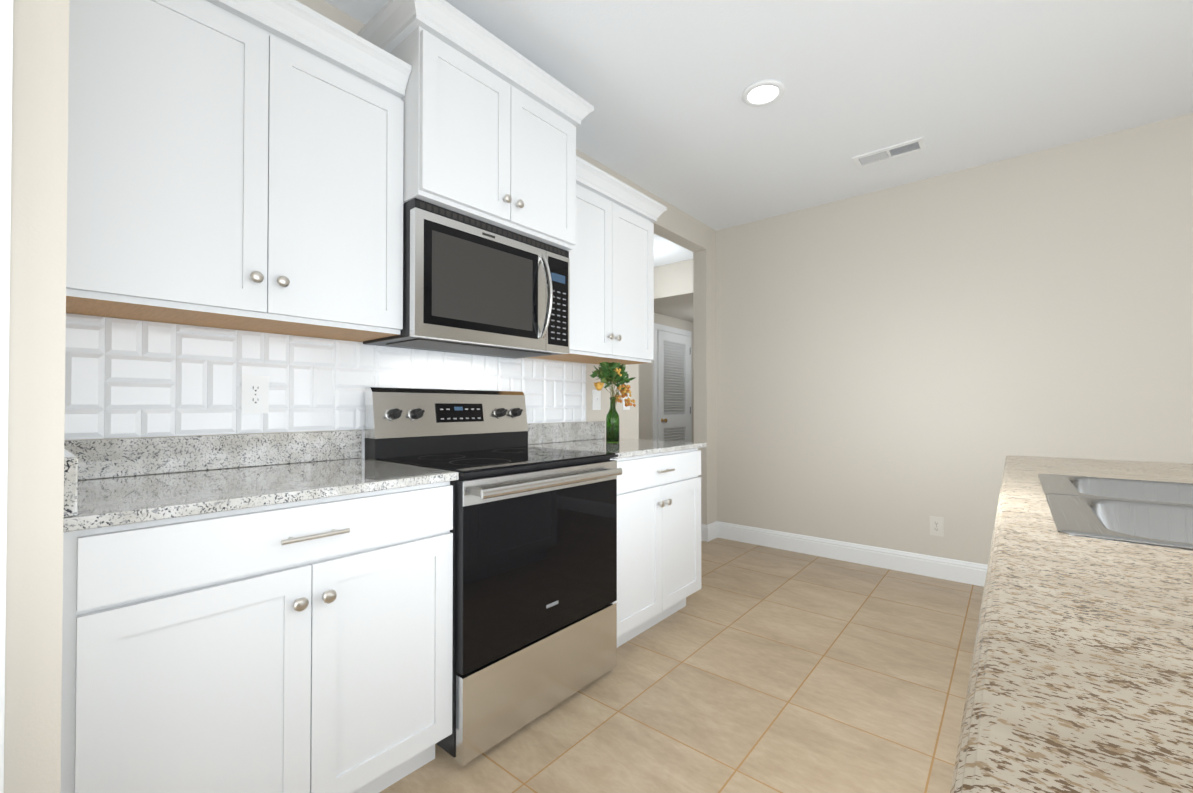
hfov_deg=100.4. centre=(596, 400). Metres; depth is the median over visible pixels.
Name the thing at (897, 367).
wall
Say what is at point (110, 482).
countertop
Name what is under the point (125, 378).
tile backsplash
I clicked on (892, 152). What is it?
ceiling vent
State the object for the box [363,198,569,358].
over-the-range microwave
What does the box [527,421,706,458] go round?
countertop
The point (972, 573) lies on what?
baseboard
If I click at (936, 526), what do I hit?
electrical outlet
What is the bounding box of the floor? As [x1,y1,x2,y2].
[379,538,983,792]
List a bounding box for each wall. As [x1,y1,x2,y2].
[4,0,68,792]
[64,0,716,524]
[716,113,1192,564]
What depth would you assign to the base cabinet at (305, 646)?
1.13 m
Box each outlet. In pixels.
[241,375,268,413]
[930,516,943,536]
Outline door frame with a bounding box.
[0,0,12,792]
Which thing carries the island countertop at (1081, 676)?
on the kitchen island
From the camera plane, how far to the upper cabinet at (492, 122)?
1.84 m
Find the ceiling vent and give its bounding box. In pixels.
[852,137,926,167]
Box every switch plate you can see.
[592,390,600,409]
[623,393,629,409]
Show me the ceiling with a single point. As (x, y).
(672, 118)
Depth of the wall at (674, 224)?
4.12 m
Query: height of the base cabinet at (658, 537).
0.882 m
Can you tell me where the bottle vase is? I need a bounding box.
[589,362,635,443]
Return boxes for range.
[365,387,621,765]
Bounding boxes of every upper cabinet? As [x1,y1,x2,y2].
[66,0,411,341]
[356,0,593,250]
[529,156,666,364]
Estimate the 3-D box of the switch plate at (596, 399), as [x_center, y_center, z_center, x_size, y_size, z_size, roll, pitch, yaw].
[0.006,-0.007,2.999,0.018,0.122,0.074,-1,-1,40]
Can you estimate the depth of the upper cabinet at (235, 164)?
1.35 m
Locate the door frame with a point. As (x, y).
(6, 38)
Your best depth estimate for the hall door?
6.35 m
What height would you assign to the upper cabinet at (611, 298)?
0.921 m
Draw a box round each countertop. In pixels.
[63,430,458,531]
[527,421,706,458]
[950,455,1192,792]
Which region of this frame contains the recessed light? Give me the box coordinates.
[742,79,784,105]
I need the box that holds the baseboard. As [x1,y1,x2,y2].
[701,521,987,586]
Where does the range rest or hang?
on the floor
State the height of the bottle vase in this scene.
0.433 m
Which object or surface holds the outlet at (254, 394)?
attached to the tile backsplash
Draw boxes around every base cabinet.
[60,481,452,792]
[610,448,700,646]
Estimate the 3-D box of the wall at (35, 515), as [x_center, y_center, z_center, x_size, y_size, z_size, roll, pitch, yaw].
[-2.390,-0.197,-0.299,0.840,2.600,3.665,-1,-1,40]
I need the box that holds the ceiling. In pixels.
[324,0,1192,266]
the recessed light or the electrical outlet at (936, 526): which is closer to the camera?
the recessed light
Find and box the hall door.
[653,323,691,441]
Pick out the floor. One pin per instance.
(750, 668)
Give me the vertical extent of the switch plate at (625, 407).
0.122 m
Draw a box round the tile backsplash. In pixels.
[64,314,585,457]

